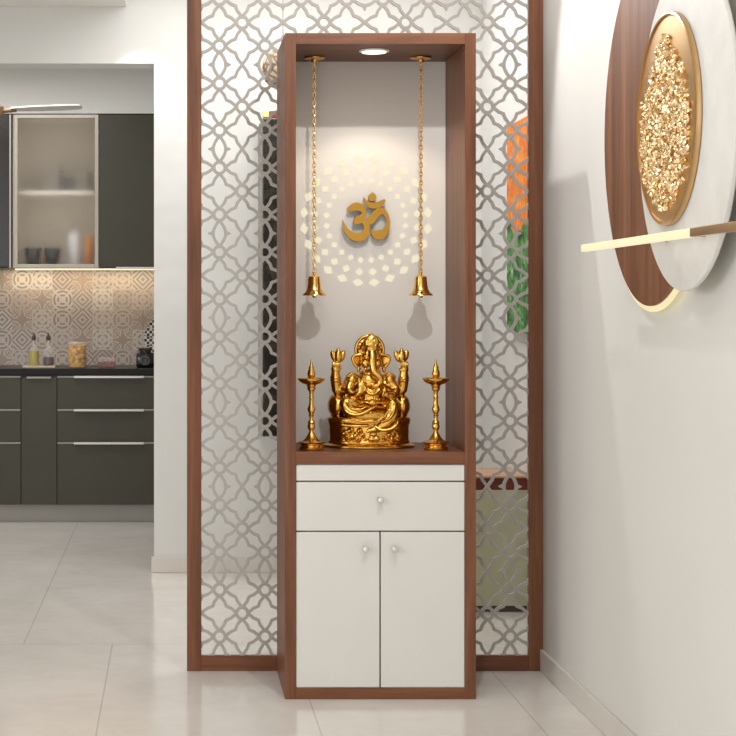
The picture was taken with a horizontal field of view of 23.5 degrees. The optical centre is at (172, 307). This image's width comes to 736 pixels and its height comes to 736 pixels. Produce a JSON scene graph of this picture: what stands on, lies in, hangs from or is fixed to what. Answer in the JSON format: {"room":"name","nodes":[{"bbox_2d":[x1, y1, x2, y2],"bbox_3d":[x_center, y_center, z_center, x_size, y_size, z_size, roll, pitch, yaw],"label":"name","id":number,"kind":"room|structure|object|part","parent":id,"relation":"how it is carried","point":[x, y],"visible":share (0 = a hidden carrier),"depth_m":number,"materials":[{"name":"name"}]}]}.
{"room":"home prayer area","nodes":[
{"label":"home prayer area","id":0,"kind":"room"},
{"bbox_2d":[0,269,153,364],"bbox_3d":[-0.800,-0.170,10.710,4.800,2.800,0.180,0,0,0],"label":"wall","id":1,"kind":"structure","parent":0,"point":[109,312],"depth_m":10.62,"materials":[{"name":"tile"}]},
{"bbox_2d":[0,114,14,268],"bbox_3d":[-1.210,-0.683,10.428,0.540,0.898,0.383,0,0,0],"label":"upper cabinet","id":2,"kind":"object","parent":1,"relation":"attached to","point":[6,122],"visible":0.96,"depth_m":10.24,"materials":[{"name":"grey laminate"}]},
{"bbox_3d":[-1.219,-0.687,10.249,0.522,0.890,0.019,0,0,0],"label":"door","id":3,"kind":"part","parent":2,"relation":"part of","materials":[{"name":"grey laminate"}]},
{"bbox_2d":[13,114,99,268],"bbox_3d":[-0.686,-0.683,10.428,0.506,0.898,0.381,0,0,0],"label":"upper cabinet","id":4,"kind":"object","parent":1,"relation":"attached to","point":[56,156],"visible":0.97,"depth_m":10.25,"materials":[{"name":"white"}]},
{"bbox_2d":[0,69,153,114],"bbox_3d":[-1.100,-1.354,10.430,4.200,0.432,0.380,0,0,0],"label":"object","id":5,"kind":"structure","parent":1,"relation":"attached to","point":[99,91],"depth_m":10.24,"materials":[{"name":"paint"}]},
{"bbox_2d":[99,115,153,268],"bbox_3d":[-0.167,-0.680,10.424,0.532,0.904,0.391,0,0,0],"label":"upper cabinet","id":6,"kind":"object","parent":1,"relation":"attached to","point":[126,142],"visible":0.54,"depth_m":10.24,"materials":[{"name":"grey laminate"}]},
{"bbox_2d":[15,269,153,269],"bbox_3d":[-0.420,-0.230,10.412,1.039,0.008,0.025,0,0,0],"label":"led strip","id":7,"kind":"object","parent":6,"relation":"attached to","point":[15,269],"visible":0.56,"depth_m":10.40,"materials":[{"name":"white"}]},
{"bbox_3d":[-0.123,-0.234,10.243,0.421,0.012,0.031,0,0,0],"label":"handle","id":8,"kind":"part","parent":6,"relation":"part of","materials":[{"name":"metal"}]},
{"bbox_2d":[0,0,480,555],"bbox_3d":[-0.883,-0.170,8.225,4.634,2.800,0.170,0,0,0],"label":"wall","id":9,"kind":"structure","parent":0,"point":[142,34],"depth_m":8.14,"materials":[{"name":"paint"}]},
{"bbox_2d":[0,0,125,6],"bbox_3d":[-1.709,-1.486,3.320,2.981,0.168,9.640,0,0,0],"label":"trim","id":10,"kind":"structure","parent":9,"relation":"attached to","point":[3,3],"depth_m":8.06,"materials":[{"name":"paint"}]},
{"bbox_2d":[151,556,276,572],"bbox_3d":[0.657,1.192,8.134,1.514,0.075,0.012,0,0,0],"label":"baseboard","id":11,"kind":"structure","parent":9,"relation":"attached to","point":[159,564],"depth_m":8.13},
{"bbox_2d":[258,119,276,436],"bbox_3d":[0.656,-0.136,7.963,0.520,1.420,0.346,0,0,0],"label":"display cabinet","id":12,"kind":"object","parent":9,"relation":"attached to","point":[265,191],"visible":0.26,"depth_m":7.79,"materials":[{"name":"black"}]},
{"bbox_2d":[262,111,268,118],"bbox_3d":[0.419,-0.866,7.915,0.026,0.040,0.074,0,0,0],"label":"box","id":13,"kind":"object","parent":12,"relation":"on","point":[265,115],"visible":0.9,"depth_m":7.88,"materials":[{"name":"yellow"}]},
{"bbox_2d":[269,111,276,118],"bbox_3d":[0.453,-0.868,7.920,0.056,0.044,0.056,0,0,0],"label":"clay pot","id":14,"kind":"object","parent":12,"relation":"on","point":[274,116],"visible":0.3,"depth_m":7.90,"materials":[{"name":"red ceramic"}]},
{"bbox_2d":[0,522,604,735],"bbox_3d":[-0.800,1.260,4.650,4.800,0.060,12.300,0,0,0],"label":"floor","id":15,"kind":"structure","parent":0,"point":[93,641],"depth_m":5.94,"materials":[{"name":"tile"}]},
{"bbox_2d":[0,375,21,521],"bbox_3d":[-1.186,0.806,10.309,0.634,0.847,0.621,0,0,0],"label":"base cabinet","id":16,"kind":"object","parent":15,"relation":"on","point":[10,385],"visible":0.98,"depth_m":10.00,"materials":[{"name":"grey laminate"}]},
{"bbox_3d":[-1.186,0.488,10.010,0.630,0.181,0.020,0,0,0],"label":"drawer","id":17,"kind":"part","parent":16,"relation":"part of","materials":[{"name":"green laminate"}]},
{"bbox_3d":[-1.186,0.677,10.010,0.630,0.180,0.020,0,0,0],"label":"drawer","id":18,"kind":"part","parent":16,"relation":"part of","materials":[{"name":"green laminate"}]},
{"bbox_3d":[-1.186,0.950,10.010,0.630,0.348,0.020,0,0,0],"label":"drawer","id":19,"kind":"part","parent":16,"relation":"part of","materials":[{"name":"green laminate"}]},
{"bbox_2d":[0,365,153,374],"bbox_3d":[-0.674,0.365,10.303,1.657,0.037,0.631,0,0,0],"label":"countertop","id":20,"kind":"structure","parent":16,"relation":"on","point":[4,369],"depth_m":9.99,"materials":[{"name":"black stone"}]},
{"bbox_2d":[22,364,56,367],"bbox_3d":[-0.773,0.337,10.140,0.191,0.018,0.120,0,0,0],"label":"tray","id":21,"kind":"object","parent":20,"relation":"on","point":[24,365],"visible":1,"depth_m":10.08,"materials":[{"name":"beige wood"}]},
{"bbox_2d":[29,333,38,365],"bbox_3d":[-0.807,0.239,10.140,0.067,0.190,0.067,0,0,0],"label":"cruet","id":22,"kind":"object","parent":21,"relation":"on","point":[33,355],"visible":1,"depth_m":10.12,"materials":[{"name":"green glass"}]},
{"bbox_2d":[43,333,53,365],"bbox_3d":[-0.723,0.239,10.140,0.069,0.190,0.069,0,0,0],"label":"cruet","id":23,"kind":"object","parent":21,"relation":"on","point":[47,361],"visible":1,"depth_m":10.12,"materials":[{"name":"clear glass"}]},
{"bbox_2d":[68,344,85,366],"bbox_3d":[-0.554,0.270,10.140,0.116,0.152,0.116,0,0,0],"label":"storage jar","id":24,"kind":"object","parent":20,"relation":"on","point":[76,352],"visible":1,"depth_m":10.10,"materials":[{"name":"clear glass"}]},
{"bbox_2d":[98,361,114,366],"bbox_3d":[-0.385,0.315,10.140,0.104,0.062,0.088,0,0,0],"label":"food box","id":25,"kind":"object","parent":20,"relation":"on","point":[100,363],"visible":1,"depth_m":10.10,"materials":[{"name":"pink plastic"}]},
{"bbox_2d":[136,348,153,367],"bbox_3d":[-0.161,0.288,10.139,0.104,0.117,0.106,0,0,0],"label":"jar","id":26,"kind":"object","parent":20,"relation":"on","point":[144,357],"visible":0.98,"depth_m":10.09,"materials":[{"name":"black glass"}]},
{"bbox_3d":[-0.161,0.244,10.140,0.082,0.029,0.082,0,0,0],"label":"lid","id":27,"kind":"part","parent":26,"relation":"part of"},
{"bbox_2d":[144,319,153,352],"bbox_3d":[-0.012,0.182,10.499,0.322,0.308,0.098,0,0,0],"label":"decorative plate","id":28,"kind":"object","parent":20,"relation":"on","point":[149,333],"visible":0.07,"depth_m":10.50,"materials":[{"name":"ceramic"}]},
{"bbox_2d":[21,375,57,521],"bbox_3d":[-0.766,0.806,10.302,0.206,0.847,0.635,0,0,0],"label":"base cabinet","id":29,"kind":"object","parent":15,"relation":"on","point":[38,392],"visible":0.99,"depth_m":10.00,"materials":[{"name":"grey laminate"}]},
{"bbox_3d":[-0.766,0.397,9.992,0.140,0.012,0.016,0,0,0],"label":"handle","id":30,"kind":"part","parent":29,"relation":"part of","materials":[{"name":"silver metal"}]},
{"bbox_2d":[57,375,153,521],"bbox_3d":[-0.254,0.806,10.297,0.817,0.847,0.643,0,0,0],"label":"base cabinet","id":31,"kind":"object","parent":15,"relation":"on","point":[105,423],"visible":0.8,"depth_m":10.00,"materials":[{"name":"grey laminate"}]},
{"bbox_3d":[-0.254,0.488,10.010,0.813,0.181,0.020,0,0,0],"label":"drawer","id":32,"kind":"part","parent":31,"relation":"part of","materials":[{"name":"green laminate"}]},
{"bbox_3d":[-0.254,0.677,10.010,0.813,0.180,0.020,0,0,0],"label":"drawer","id":33,"kind":"part","parent":31,"relation":"part of","materials":[{"name":"green laminate"}]},
{"bbox_3d":[-0.254,0.950,10.010,0.813,0.348,0.020,0,0,0],"label":"drawer","id":34,"kind":"part","parent":31,"relation":"part of","materials":[{"name":"green laminate"}]},
{"bbox_3d":[-0.366,0.394,9.988,0.400,0.013,0.024,0,0,0],"label":"handle","id":35,"kind":"part","parent":31,"relation":"part of","materials":[{"name":"metal"}]},
{"bbox_3d":[-0.366,0.583,9.988,0.400,0.013,0.024,0,0,0],"label":"handle","id":36,"kind":"part","parent":31,"relation":"part of","materials":[{"name":"metal"}]},
{"bbox_3d":[-0.366,0.772,9.988,0.400,0.013,0.024,0,0,0],"label":"handle","id":37,"kind":"part","parent":31,"relation":"part of","materials":[{"name":"metal"}]},
{"bbox_2d":[187,0,542,670],"bbox_3d":[0.650,-0.170,5.938,1.206,2.799,0.022,0,0,0],"label":"screen","id":38,"kind":"object","parent":15,"relation":"on","point":[196,661],"depth_m":5.93,"materials":[{"name":"brown wood"}]},
{"bbox_3d":[0.650,1.204,5.939,1.108,0.052,0.021,0,0,0],"label":"rail","id":39,"kind":"part","parent":38,"relation":"part of","materials":[{"name":"brown wood"}]},
{"bbox_2d":[277,33,475,698],"bbox_3d":[0.652,0.183,5.702,0.600,2.094,0.448,0,0,0],"label":"tall cabinet","id":40,"kind":"object","parent":15,"relation":"on","point":[376,548],"visible":0.98,"depth_m":5.53,"materials":[{"name":"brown wood"}]},
{"bbox_3d":[0.369,0.183,5.713,0.035,2.094,0.426,0,0,0],"label":"panel","id":41,"kind":"part","parent":40,"relation":"part of","materials":[{"name":"brown wood"}]},
{"bbox_2d":[298,359,324,450],"bbox_3d":[0.442,0.308,5.582,0.088,0.290,0.088,0,0,0],"label":"oil lamp","id":42,"kind":"object","parent":40,"relation":"on","point":[311,442],"visible":1,"depth_m":5.57,"materials":[{"name":"gold metal"}]},
{"bbox_3d":[0.442,0.320,5.582,0.027,0.142,0.027,0,0,0],"label":"stem","id":43,"kind":"part","parent":42,"relation":"part of","materials":[{"name":"gold metal"}]},
{"bbox_3d":[0.442,0.238,5.582,0.088,0.029,0.088,0,0,0],"label":"oil dish","id":44,"kind":"part","parent":42,"relation":"part of","materials":[{"name":"gold metal"}]},
{"bbox_2d":[302,56,325,297],"bbox_3d":[0.467,-0.431,5.785,0.080,0.797,0.080,0,0,0],"label":"bell","id":45,"kind":"object","parent":40,"relation":"hanging from","point":[314,289],"visible":1,"depth_m":5.78,"materials":[{"name":"gold metal"}]},
{"bbox_3d":[0.467,-0.464,5.785,0.011,0.711,0.011,0,0,45],"label":"chain","id":46,"kind":"part","parent":45,"relation":"part of","materials":[{"name":"gold metal"}]},
{"bbox_3d":[0.467,-0.821,5.785,0.072,0.018,0.072,0,0,0],"label":"ceiling plate","id":47,"kind":"part","parent":45,"relation":"part of","materials":[{"name":"gold metal"}]},
{"bbox_3d":[0.518,0.949,5.514,0.262,0.489,0.020,0,0,0],"label":"door","id":48,"kind":"part","parent":40,"relation":"part of","materials":[{"name":"white laminate"}]},
{"bbox_3d":[0.603,0.756,5.491,0.021,0.021,0.026,0,0,0],"label":"knob","id":49,"kind":"part","parent":40,"relation":"part of","materials":[{"name":"silver metal"}]},
{"bbox_2d":[342,192,389,241],"bbox_3d":[0.648,-0.305,5.881,0.159,0.165,0.028,0,0,0],"label":"om symbol","id":50,"kind":"object","parent":40,"relation":"attached to","point":[379,234],"visible":1,"depth_m":5.87,"materials":[{"name":"gold metal"}]},
{"bbox_2d":[323,332,414,448],"bbox_3d":[0.639,0.266,5.703,0.301,0.373,0.218,0,0,0],"label":"idol","id":51,"kind":"object","parent":40,"relation":"on","point":[374,416],"visible":1,"depth_m":5.65,"materials":[{"name":"gold metal"}]},
{"bbox_3d":[0.639,0.445,5.705,0.297,0.016,0.208,0,0,0],"label":"plate","id":52,"kind":"part","parent":51,"relation":"part of","materials":[{"name":"gold metal"}]},
{"bbox_3d":[0.652,0.182,5.910,0.531,2.024,0.031,0,0,0],"label":"panel","id":53,"kind":"part","parent":40,"relation":"part of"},
{"bbox_2d":[359,48,388,53],"bbox_3d":[0.646,-0.825,5.625,0.096,0.009,0.096,0,0,0],"label":"recessed light","id":54,"kind":"object","parent":40,"relation":"attached to","point":[361,50],"depth_m":5.60,"materials":[{"name":"white"}]},
{"bbox_3d":[0.652,0.518,5.514,0.529,0.050,0.020,0,0,0],"label":"filler panel","id":55,"kind":"part","parent":40,"relation":"part of","materials":[{"name":"white laminate"}]},
{"bbox_3d":[0.652,0.624,5.514,0.529,0.153,0.020,0,0,0],"label":"drawer","id":56,"kind":"part","parent":40,"relation":"part of","materials":[{"name":"white laminate"}]},
{"bbox_3d":[0.652,-0.847,5.713,0.531,0.035,0.426,0,0,0],"label":"panel","id":57,"kind":"part","parent":40,"relation":"part of","materials":[{"name":"brown wood"}]},
{"bbox_2d":[296,442,464,463],"bbox_3d":[0.652,0.472,5.697,0.531,0.039,0.395,0,0,0],"label":"shelf","id":58,"kind":"object","parent":40,"relation":"attached to","point":[455,454],"depth_m":5.50,"materials":[{"name":"brown wood"}]},
{"bbox_3d":[0.651,0.602,5.491,0.021,0.021,0.026,0,0,0],"label":"knob","id":59,"kind":"part","parent":40,"relation":"part of","materials":[{"name":"silver metal"}]},
{"bbox_3d":[0.652,1.212,5.713,0.531,0.036,0.426,0,0,0],"label":"rail","id":60,"kind":"part","parent":40,"relation":"part of","materials":[{"name":"brown wood"}]},
{"bbox_3d":[0.695,0.756,5.491,0.021,0.021,0.026,0,0,0],"label":"knob","id":61,"kind":"part","parent":40,"relation":"part of","materials":[{"name":"silver metal"}]},
{"bbox_2d":[409,56,432,297],"bbox_3d":[0.819,-0.431,5.785,0.080,0.797,0.080,0,0,0],"label":"bell","id":62,"kind":"object","parent":40,"relation":"hanging from","point":[420,289],"visible":1,"depth_m":5.78,"materials":[{"name":"gold metal"}]},
{"bbox_3d":[0.819,-0.464,5.785,0.011,0.711,0.011,0,0,45],"label":"chain","id":63,"kind":"part","parent":62,"relation":"part of","materials":[{"name":"gold metal"}]},
{"bbox_3d":[0.819,-0.821,5.785,0.072,0.018,0.072,0,0,0],"label":"ceiling plate","id":64,"kind":"part","parent":62,"relation":"part of","materials":[{"name":"gold metal"}]},
{"bbox_3d":[0.785,0.949,5.514,0.263,0.489,0.020,0,0,0],"label":"door","id":65,"kind":"part","parent":40,"relation":"part of","materials":[{"name":"white laminate"}]},
{"bbox_2d":[422,359,449,450],"bbox_3d":[0.838,0.308,5.582,0.088,0.290,0.088,0,0,0],"label":"oil lamp","id":66,"kind":"object","parent":40,"relation":"on","point":[435,443],"visible":1,"depth_m":5.57,"materials":[{"name":"gold metal"}]},
{"bbox_3d":[0.838,0.320,5.582,0.027,0.142,0.027,0,0,0],"label":"stem","id":67,"kind":"part","parent":66,"relation":"part of","materials":[{"name":"gold metal"}]},
{"bbox_3d":[0.838,0.238,5.582,0.088,0.029,0.088,0,0,0],"label":"oil dish","id":68,"kind":"part","parent":66,"relation":"part of","materials":[{"name":"gold metal"}]},
{"bbox_3d":[0.935,0.183,5.713,0.035,2.094,0.426,0,0,0],"label":"panel","id":69,"kind":"part","parent":40,"relation":"part of","materials":[{"name":"brown wood"}]},
{"bbox_2d":[476,468,526,611],"bbox_3d":[1.087,0.954,7.252,0.693,0.551,0.376,0,0,0],"label":"sideboard","id":70,"kind":"object","parent":15,"relation":"on","point":[487,504],"visible":0.23,"depth_m":7.07,"materials":[{"name":"green wood"}]},
{"bbox_3d":[1.091,0.711,7.255,0.683,0.048,0.370,0,0,0],"label":"drawer","id":71,"kind":"part","parent":70,"relation":"part of","materials":[{"name":"brown wood"}]},
{"bbox_2d":[481,0,526,471],"bbox_3d":[1.514,-0.170,7.130,0.160,2.800,2.361,0,0,0],"label":"wall","id":72,"kind":"structure","parent":0,"point":[509,22],"depth_m":7.71,"materials":[{"name":"paint"}]},
{"bbox_2d":[507,116,526,333],"bbox_3d":[1.415,-0.329,6.945,0.030,0.862,0.790,0,0,0],"label":"canvas painting","id":73,"kind":"object","parent":72,"relation":"attached to","point":[513,191],"visible":0.13,"depth_m":7.09},
{"bbox_2d":[543,0,735,735],"bbox_3d":[1.334,-0.170,2.224,0.160,2.800,7.449,0,0,0],"label":"wall","id":74,"kind":"structure","parent":0,"point":[639,404],"depth_m":4.89,"materials":[{"name":"paint"}]},
{"bbox_2d":[540,649,635,735],"bbox_3d":[1.248,1.192,2.213,0.012,0.075,7.426,0,0,0],"label":"baseboard","id":75,"kind":"structure","parent":74,"relation":"attached to","point":[592,708],"depth_m":5.31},
{"bbox_2d":[581,0,735,311],"bbox_3d":[1.195,-0.474,3.890,0.118,0.968,2.181,0,0,0],"label":"wall art","id":76,"kind":"object","parent":74,"relation":"attached to","point":[670,131],"visible":1,"depth_m":4.19,"materials":[{"name":"brown"}]},
{"bbox_2d":[581,228,691,251],"bbox_3d":[1.144,-0.166,4.363,0.016,0.020,1.024,0,0,0],"label":"light","id":77,"kind":"object","parent":76,"relation":"attached to","point":[683,233],"depth_m":4.26,"materials":[{"name":"yellow plastic"}]},
{"bbox_2d":[626,284,678,311],"bbox_3d":[1.234,-0.474,4.497,0.007,0.968,0.968,0,0,0],"label":"light","id":78,"kind":"object","parent":76,"relation":"attached to","point":[651,297],"depth_m":4.47,"materials":[{"name":"yellow plastic"}]},
{"bbox_3d":[-0.800,-1.610,4.650,4.800,0.080,12.300,0,0,0],"label":"ceiling","id":79,"kind":"structure","parent":0,"visible":0},
{"bbox_2d":[0,104,82,118],"bbox_3d":[-0.871,-1.278,9.200,0.796,0.584,0.902,0,0,0],"label":"ceiling fan","id":80,"kind":"object","parent":79,"relation":"hanging from","point":[56,107],"visible":1,"depth_m":9.18,"materials":[{"name":"white"}]},
{"bbox_3d":[-0.983,-1.041,9.200,0.190,0.110,0.190,0,0,0],"label":"motor","id":81,"kind":"part","parent":80,"relation":"part of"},
{"bbox_3d":[-0.863,-1.039,9.200,0.082,0.030,0.024,0,0,0],"label":"blade arm","id":82,"kind":"part","parent":80,"relation":"part of"},
{"bbox_3d":[-0.663,-1.052,9.200,0.380,0.029,0.116,0,0,0],"label":"blade","id":83,"kind":"part","parent":80,"relation":"part of","materials":[{"name":"white"}]},
{"bbox_2d":[262,0,283,87],"bbox_3d":[0.459,-1.247,7.300,0.176,0.647,0.176,0,0,0],"label":"pendant lamp","id":84,"kind":"object","parent":79,"relation":"hanging from","point":[273,74],"visible":0.23,"depth_m":7.25,"materials":[{"name":"wicker"}]},
{"bbox_3d":[0.459,-1.002,7.300,0.176,0.158,0.176,0,0,0],"label":"lamp shade","id":85,"kind":"part","parent":84,"relation":"part of","materials":[{"name":"wicker"}]},
{"bbox_3d":[0.459,-1.311,7.300,0.005,0.479,0.005,0,0,23],"label":"cord","id":86,"kind":"part","parent":84,"relation":"part of","materials":[{"name":"white"}]}
]}

